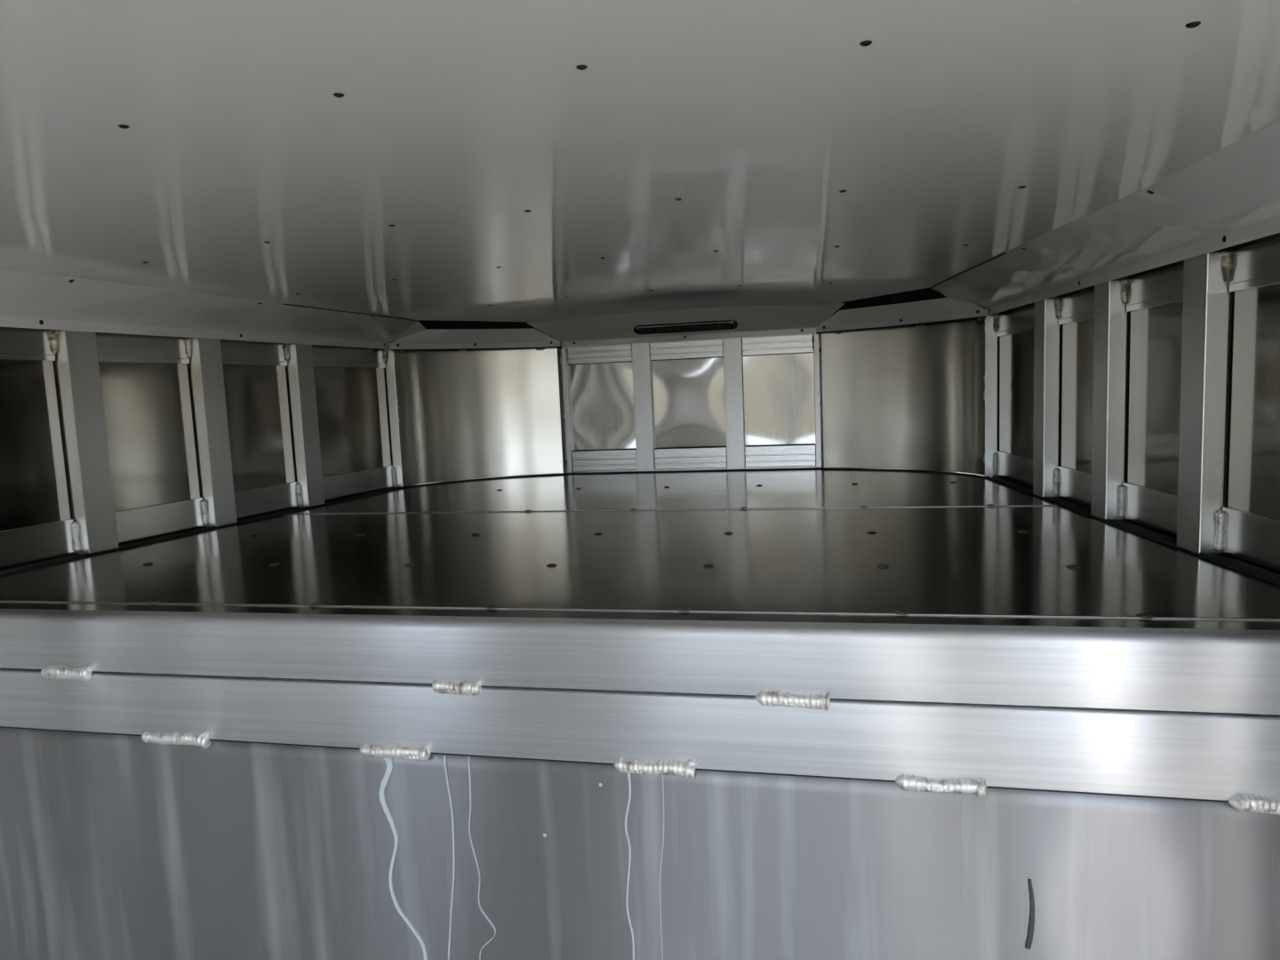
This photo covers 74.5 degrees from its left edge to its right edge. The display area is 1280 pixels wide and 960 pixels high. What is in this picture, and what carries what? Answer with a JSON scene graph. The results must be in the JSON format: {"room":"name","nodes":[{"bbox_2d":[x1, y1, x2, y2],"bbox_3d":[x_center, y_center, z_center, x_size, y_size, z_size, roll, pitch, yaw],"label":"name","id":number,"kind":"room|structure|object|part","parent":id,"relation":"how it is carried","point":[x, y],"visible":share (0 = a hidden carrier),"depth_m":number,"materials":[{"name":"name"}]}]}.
{"room":"cargo space","nodes":[
{"label":"cargo space","id":0,"kind":"room"},
{"bbox_2d":[0,327,455,570],"bbox_3d":[-1.277,-0.157,2.365,0.020,0.800,2.915,0,6,18],"label":"wall","id":1,"kind":"structure","parent":0,"point":[148,406],"depth_m":2.29,"materials":[{"name":"metal"}]},
{"bbox_2d":[0,327,55,360],"bbox_3d":[-1.432,-0.299,1.838,0.007,0.071,0.311,0,6,18],"label":"rail","id":2,"kind":"object","parent":1,"relation":"attached to","point":[15,344],"visible":1,"depth_m":1.92,"materials":[{"name":"metal"}]},
{"bbox_2d":[0,519,76,567],"bbox_3d":[-1.413,0.152,1.885,0.007,0.080,0.311,0,6,18],"label":"rail","id":3,"kind":"object","parent":1,"relation":"attached to","point":[21,545],"visible":1,"depth_m":1.94,"materials":[{"name":"metal"}]},
{"bbox_2d":[48,329,118,553],"bbox_3d":[-1.350,-0.092,2.040,0.046,0.538,0.094,0,6,18],"label":"wall post","id":4,"kind":"object","parent":1,"relation":"attached to","point":[76,368],"visible":1,"depth_m":2.02,"materials":[{"name":"metal"}]},
{"bbox_2d":[95,333,189,363],"bbox_3d":[-1.314,-0.343,2.210,0.007,0.071,0.311,0,6,18],"label":"rail","id":5,"kind":"object","parent":1,"relation":"attached to","point":[110,348],"visible":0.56,"depth_m":2.21,"materials":[{"name":"metal"}]},
{"bbox_2d":[114,497,204,543],"bbox_3d":[-1.295,0.107,2.257,0.007,0.080,0.311,0,6,18],"label":"rail","id":6,"kind":"object","parent":1,"relation":"attached to","point":[140,523],"visible":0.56,"depth_m":2.26,"materials":[{"name":"metal"}]},
{"bbox_2d":[0,487,399,575],"bbox_3d":[-1.219,0.132,2.433,0.035,0.007,1.802,0,6,18],"label":"baseboard","id":7,"kind":"structure","parent":1,"relation":"attached to","point":[132,544],"depth_m":2.26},
{"bbox_2d":[184,337,237,527],"bbox_3d":[-1.232,-0.136,2.412,0.046,0.538,0.093,0,6,18],"label":"wall post","id":8,"kind":"object","parent":1,"relation":"attached to","point":[205,370],"visible":0.98,"depth_m":2.40,"materials":[{"name":"metal"}]},
{"bbox_2d":[220,340,287,366],"bbox_3d":[-1.196,-0.388,2.582,0.007,0.071,0.312,0,6,18],"label":"rail","id":9,"kind":"object","parent":1,"relation":"attached to","point":[236,353],"visible":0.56,"depth_m":2.59,"materials":[{"name":"metal"}]},
{"bbox_2d":[233,481,299,518],"bbox_3d":[-1.177,0.063,2.630,0.007,0.080,0.312,0,6,18],"label":"rail","id":10,"kind":"object","parent":1,"relation":"attached to","point":[268,499],"visible":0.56,"depth_m":2.63,"materials":[{"name":"metal"}]},
{"bbox_2d":[282,343,324,507],"bbox_3d":[-1.114,-0.181,2.785,0.046,0.538,0.094,0,6,18],"label":"wall post","id":11,"kind":"object","parent":1,"relation":"attached to","point":[300,368],"visible":1,"depth_m":2.77,"materials":[{"name":"metal"}]},
{"bbox_2d":[312,345,385,367],"bbox_3d":[-1.055,-0.441,3.027,0.007,0.071,0.464,0,6,18],"label":"rail","id":12,"kind":"object","parent":1,"relation":"attached to","point":[323,356],"visible":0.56,"depth_m":3.02,"materials":[{"name":"metal"}]},
{"bbox_2d":[322,465,394,500],"bbox_3d":[-1.036,0.009,3.075,0.007,0.080,0.464,0,6,18],"label":"rail","id":13,"kind":"object","parent":1,"relation":"attached to","point":[358,482],"visible":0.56,"depth_m":3.07,"materials":[{"name":"metal"}]},
{"bbox_2d":[383,349,403,487],"bbox_3d":[-0.962,-0.238,3.267,0.046,0.538,0.020,0,6,18],"label":"post","id":14,"kind":"object","parent":1,"relation":"attached to","point":[388,356],"visible":0.99,"depth_m":3.27,"materials":[{"name":"metal"}]},
{"bbox_2d":[400,467,986,488],"bbox_3d":[0.161,-0.013,3.262,2.144,0.005,0.441,-1,6,12],"label":"baseboard","id":15,"kind":"structure","parent":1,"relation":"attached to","point":[802,468],"depth_m":3.41,"materials":[{"name":"grey metal"}]},
{"bbox_2d":[0,0,1279,322],"bbox_3d":[-0.421,-0.399,0.610,2.720,0.190,6.100,-1,6,12],"label":"ceiling","id":16,"kind":"structure","parent":0,"point":[533,161],"depth_m":1.15,"materials":[{"name":"white"}]},
{"bbox_2d":[0,267,425,349],"bbox_3d":[-1.585,-0.283,0.648,0.327,0.165,5.471,-1,6,15],"label":"cove","id":17,"kind":"object","parent":16,"relation":"attached to","point":[28,300],"visible":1,"depth_m":2.19,"materials":[{"name":"white"}]},
{"bbox_2d":[526,303,844,347],"bbox_3d":[0.165,-0.617,3.337,1.256,0.120,0.138,-1,6,12],"label":"cove","id":18,"kind":"object","parent":16,"relation":"attached to","point":[753,321],"visible":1,"depth_m":3.34,"materials":[{"name":"white"}]},
{"bbox_2d":[633,320,737,334],"bbox_3d":[0.180,-0.609,3.357,0.420,0.034,0.047,-1,6,12],"label":"light bar","id":19,"kind":"object","parent":18,"relation":"attached to","point":[724,324],"visible":1,"depth_m":3.35,"materials":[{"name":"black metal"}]},
{"bbox_2d":[929,120,1279,315],"bbox_3d":[0.658,-0.326,0.163,0.327,0.165,5.471,-1,6,10],"label":"cove","id":20,"kind":"object","parent":16,"relation":"attached to","point":[1230,196],"visible":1,"depth_m":1.53,"materials":[{"name":"white"}]},
{"bbox_2d":[0,468,1279,630],"bbox_3d":[-0.019,0.099,2.424,2.588,0.035,2.319,-1,6,12],"label":"floor","id":21,"kind":"structure","parent":0,"point":[786,545],"depth_m":1.71,"materials":[{"name":"metal"}]},
{"bbox_2d":[387,320,563,486],"bbox_3d":[-0.656,-0.336,3.303,0.601,0.694,0.660,-1,6,12],"label":"sheet","id":22,"kind":"object","parent":21,"relation":"on","point":[463,414],"visible":0.87,"depth_m":3.49,"materials":[{"name":"metal"}]},
{"bbox_2d":[389,328,561,351],"bbox_3d":[-0.652,-0.564,3.379,0.702,0.080,0.066,-5,7,-24],"label":"fascia","id":23,"kind":"object","parent":22,"relation":"attached to","point":[459,339],"visible":0.99,"depth_m":3.38,"materials":[{"name":"white"}]},
{"bbox_2d":[559,344,573,472],"bbox_3d":[-0.309,-0.300,3.580,0.036,0.541,0.043,-1,6,12],"label":"post","id":24,"kind":"object","parent":21,"relation":"on","point":[563,354],"visible":0.98,"depth_m":3.57,"materials":[{"name":"metal"}]},
{"bbox_2d":[0,608,1279,714],"bbox_3d":[-0.260,0.273,1.296,2.600,0.115,0.050,-1,6,12],"label":"beam","id":25,"kind":"structure","parent":21,"relation":"attached to","point":[807,665],"depth_m":1.21,"materials":[{"name":"metal"}]},
{"bbox_2d":[0,667,1279,814],"bbox_3d":[-0.255,0.379,1.307,2.600,0.136,0.051,-1,6,12],"label":"cross beam","id":26,"kind":"structure","parent":25,"relation":"attached to","point":[1232,758],"depth_m":1.22,"materials":[{"name":"metal"}]},
{"bbox_3d":[-0.134,0.150,1.887,2.466,0.005,1.077,-1,6,12],"label":"plate","id":27,"kind":"part","parent":21,"relation":"part of","materials":[{"name":"metal"}]},
{"bbox_3d":[-0.254,0.215,1.328,2.479,0.005,0.065,-1,6,12],"label":"plate","id":28,"kind":"part","parent":21,"relation":"part of","materials":[{"name":"metal"}]},
{"bbox_3d":[0.093,0.028,2.947,2.260,0.005,1.096,-1,6,12],"label":"plate","id":29,"kind":"part","parent":21,"relation":"part of","materials":[{"name":"metal"}]},
{"bbox_2d":[573,465,815,472],"bbox_3d":[0.212,-0.044,3.493,1.014,0.008,0.020,-1,6,12],"label":"strip","id":30,"kind":"object","parent":21,"relation":"on","point":[789,467],"visible":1,"depth_m":3.48,"materials":[{"name":"metal"}]},
{"bbox_2d":[811,333,823,467],"bbox_3d":[0.709,-0.320,3.359,0.036,0.541,0.043,-1,6,12],"label":"post","id":31,"kind":"object","parent":21,"relation":"on","point":[816,340],"visible":0.98,"depth_m":3.34,"materials":[{"name":"metal"}]},
{"bbox_3d":[0.710,-0.320,3.363,0.022,0.541,0.036,-1,6,12],"label":"post","id":32,"kind":"part","parent":31,"relation":"part of","materials":[{"name":"metal"}]},
{"bbox_2d":[821,288,994,475],"bbox_3d":[0.908,-0.365,2.964,0.601,0.694,0.660,-1,6,12],"label":"sheet","id":33,"kind":"object","parent":21,"relation":"on","point":[913,396],"visible":0.82,"depth_m":3.13,"materials":[{"name":"metal"}]},
{"bbox_2d":[816,297,986,334],"bbox_3d":[0.928,-0.594,3.037,0.066,0.080,0.702,-8,8,-41],"label":"fascia","id":34,"kind":"object","parent":33,"relation":"attached to","point":[924,312],"visible":0.99,"depth_m":3.03,"materials":[{"name":"white"}]},
{"bbox_2d":[456,331,952,480],"bbox_3d":[0.204,-0.384,3.496,2.120,0.750,0.022,-1,6,12],"label":"wall","id":35,"kind":"structure","parent":0,"point":[560,378],"depth_m":3.59,"materials":[{"name":"grey metal"}]},
{"bbox_2d":[567,343,631,365],"bbox_3d":[-0.169,-0.530,3.524,0.278,0.084,0.019,-1,6,12],"label":"rail","id":36,"kind":"object","parent":35,"relation":"attached to","point":[613,353],"visible":0.94,"depth_m":3.52,"materials":[{"name":"metal"}]},
{"bbox_2d":[568,361,636,450],"bbox_3d":[-0.157,-0.312,3.562,0.282,0.375,0.011,-1,6,12],"label":"sheet","id":37,"kind":"object","parent":35,"relation":"attached to","point":[601,395],"visible":0.98,"depth_m":3.56,"materials":[{"name":"metal"}]},
{"bbox_2d":[572,448,637,471],"bbox_3d":[-0.150,-0.086,3.571,0.278,0.087,0.019,-1,6,12],"label":"rail","id":38,"kind":"object","parent":35,"relation":"attached to","point":[607,459],"visible":1,"depth_m":3.56,"materials":[{"name":"metal"}]},
{"bbox_2d":[631,342,655,471],"bbox_3d":[0.016,-0.307,3.513,0.090,0.541,0.036,-1,6,12],"label":"post","id":39,"kind":"object","parent":35,"relation":"attached to","point":[641,352],"visible":0.99,"depth_m":3.50,"materials":[{"name":"metal"}]},
{"bbox_2d":[649,338,723,360],"bbox_3d":[0.191,-0.537,3.446,0.298,0.084,0.019,-1,6,12],"label":"rail","id":40,"kind":"object","parent":35,"relation":"attached to","point":[711,348],"visible":0.94,"depth_m":3.44,"materials":[{"name":"metal"}]},
{"bbox_2d":[651,357,726,447],"bbox_3d":[0.203,-0.319,3.483,0.302,0.375,0.013,-1,6,12],"label":"sheet","id":41,"kind":"object","parent":35,"relation":"attached to","point":[688,395],"visible":0.98,"depth_m":3.48,"materials":[{"name":"metal"}]},
{"bbox_2d":[654,446,727,469],"bbox_3d":[0.209,-0.093,3.494,0.298,0.087,0.019,-1,6,12],"label":"rail","id":42,"kind":"object","parent":35,"relation":"attached to","point":[704,457],"visible":1,"depth_m":3.48,"materials":[{"name":"metal"}]},
{"bbox_2d":[722,337,745,469],"bbox_3d":[0.385,-0.314,3.433,0.090,0.541,0.036,-1,6,12],"label":"post","id":43,"kind":"object","parent":35,"relation":"attached to","point":[732,350],"visible":0.99,"depth_m":3.42,"materials":[{"name":"metal"}]},
{"bbox_2d":[742,333,813,356],"bbox_3d":[0.550,-0.544,3.369,0.278,0.084,0.019,-1,6,12],"label":"rail","id":44,"kind":"object","parent":35,"relation":"attached to","point":[793,343],"visible":0.94,"depth_m":3.36,"materials":[{"name":"metal"}]},
{"bbox_2d":[742,352,815,446],"bbox_3d":[0.562,-0.326,3.406,0.282,0.375,0.011,-1,6,12],"label":"sheet","id":45,"kind":"object","parent":35,"relation":"attached to","point":[780,405],"visible":1,"depth_m":3.40,"materials":[{"name":"metal"}]},
{"bbox_2d":[744,443,815,466],"bbox_3d":[0.569,-0.100,3.416,0.278,0.087,0.019,-1,6,12],"label":"rail","id":46,"kind":"object","parent":35,"relation":"attached to","point":[804,454],"visible":1,"depth_m":3.41,"materials":[{"name":"metal"}]},
{"bbox_2d":[960,232,1279,574],"bbox_3d":[1.093,-0.202,1.852,0.020,0.800,2.915,-2,6,7],"label":"wall","id":47,"kind":"structure","parent":0,"point":[1156,332],"depth_m":1.73,"materials":[{"name":"metal"}]},
{"bbox_2d":[984,314,998,476],"bbox_3d":[1.175,-0.279,2.804,0.046,0.538,0.020,-2,6,7],"label":"post","id":48,"kind":"object","parent":47,"relation":"attached to","point":[991,340],"visible":0.99,"depth_m":2.81,"materials":[{"name":"metal"}]},
{"bbox_2d":[996,450,1033,487],"bbox_3d":[1.173,-0.033,2.597,0.007,0.080,0.464,-2,6,7],"label":"rail","id":49,"kind":"object","parent":47,"relation":"attached to","point":[1018,468],"visible":0.56,"depth_m":2.63,"materials":[{"name":"metal"}]},
{"bbox_2d":[996,304,1034,336],"bbox_3d":[1.154,-0.483,2.549,0.007,0.071,0.464,-2,6,7],"label":"rail","id":50,"kind":"object","parent":47,"relation":"attached to","point":[1020,320],"visible":0.56,"depth_m":2.58,"materials":[{"name":"metal"}]},
{"bbox_2d":[1032,296,1061,497],"bbox_3d":[1.117,-0.224,2.302,0.046,0.539,0.093,-2,6,7],"label":"wall post","id":51,"kind":"object","parent":47,"relation":"attached to","point":[1047,328],"visible":0.99,"depth_m":2.28,"materials":[{"name":"metal"}]},
{"bbox_2d":[1057,465,1091,506],"bbox_3d":[1.119,0.019,2.133,0.007,0.080,0.312,-2,6,7],"label":"rail","id":52,"kind":"object","parent":47,"relation":"attached to","point":[1076,485],"visible":0.56,"depth_m":2.17,"materials":[{"name":"metal"}]},
{"bbox_2d":[1058,288,1094,324],"bbox_3d":[1.100,-0.432,2.085,0.007,0.071,0.312,-2,6,7],"label":"rail","id":53,"kind":"object","parent":47,"relation":"attached to","point":[1077,307],"visible":0.56,"depth_m":2.12,"materials":[{"name":"metal"}]},
{"bbox_2d":[1090,278,1128,519],"bbox_3d":[1.072,-0.180,1.913,0.046,0.538,0.093,-2,6,7],"label":"wall post","id":54,"kind":"object","parent":47,"relation":"attached to","point":[1111,317],"visible":0.96,"depth_m":1.89,"materials":[{"name":"metal"}]},
{"bbox_2d":[986,476,1279,585],"bbox_3d":[1.078,0.088,1.935,0.035,0.007,1.802,-2,6,7],"label":"baseboard","id":55,"kind":"structure","parent":47,"relation":"attached to","point":[1259,572],"depth_m":1.69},
{"bbox_2d":[1122,482,1177,535],"bbox_3d":[1.074,0.062,1.744,0.007,0.080,0.311,-2,6,7],"label":"rail","id":56,"kind":"object","parent":47,"relation":"attached to","point":[1151,508],"visible":0.56,"depth_m":1.77,"materials":[{"name":"metal"}]},
{"bbox_2d":[1126,264,1183,311],"bbox_3d":[1.055,-0.389,1.697,0.007,0.071,0.311,-2,6,7],"label":"rail","id":57,"kind":"object","parent":47,"relation":"attached to","point":[1164,286],"visible":0.56,"depth_m":1.72,"materials":[{"name":"metal"}]},
{"bbox_2d":[1176,248,1235,553],"bbox_3d":[1.027,-0.137,1.525,0.046,0.538,0.093,-2,6,7],"label":"wall post","id":58,"kind":"object","parent":47,"relation":"attached to","point":[1207,298],"visible":1,"depth_m":1.51,"materials":[{"name":"metal"}]},
{"bbox_2d":[1221,506,1279,570],"bbox_3d":[1.029,0.105,1.357,0.007,0.080,0.311,-2,6,7],"label":"rail","id":59,"kind":"object","parent":47,"relation":"attached to","point":[1254,538],"visible":1,"depth_m":1.42,"materials":[{"name":"metal"}]},
{"bbox_2d":[1229,237,1279,292],"bbox_3d":[1.010,-0.346,1.309,0.007,0.071,0.311,-2,6,7],"label":"rail","id":60,"kind":"object","parent":47,"relation":"attached to","point":[1256,265],"visible":1,"depth_m":1.39,"materials":[{"name":"metal"}]},
{"bbox_3d":[-0.580,1.673,-0.308,2.722,0.030,3.585,-1,6,12],"label":"floor","id":61,"kind":"structure","parent":0,"visible":0},
{"bbox_2d":[0,728,1279,959],"bbox_3d":[-0.232,0.939,1.364,2.600,1.047,0.013,-1,6,12],"label":"panel","id":62,"kind":"object","parent":61,"relation":"on","point":[113,846],"visible":0.99,"depth_m":1.30,"materials":[{"name":"metal"}]}
]}

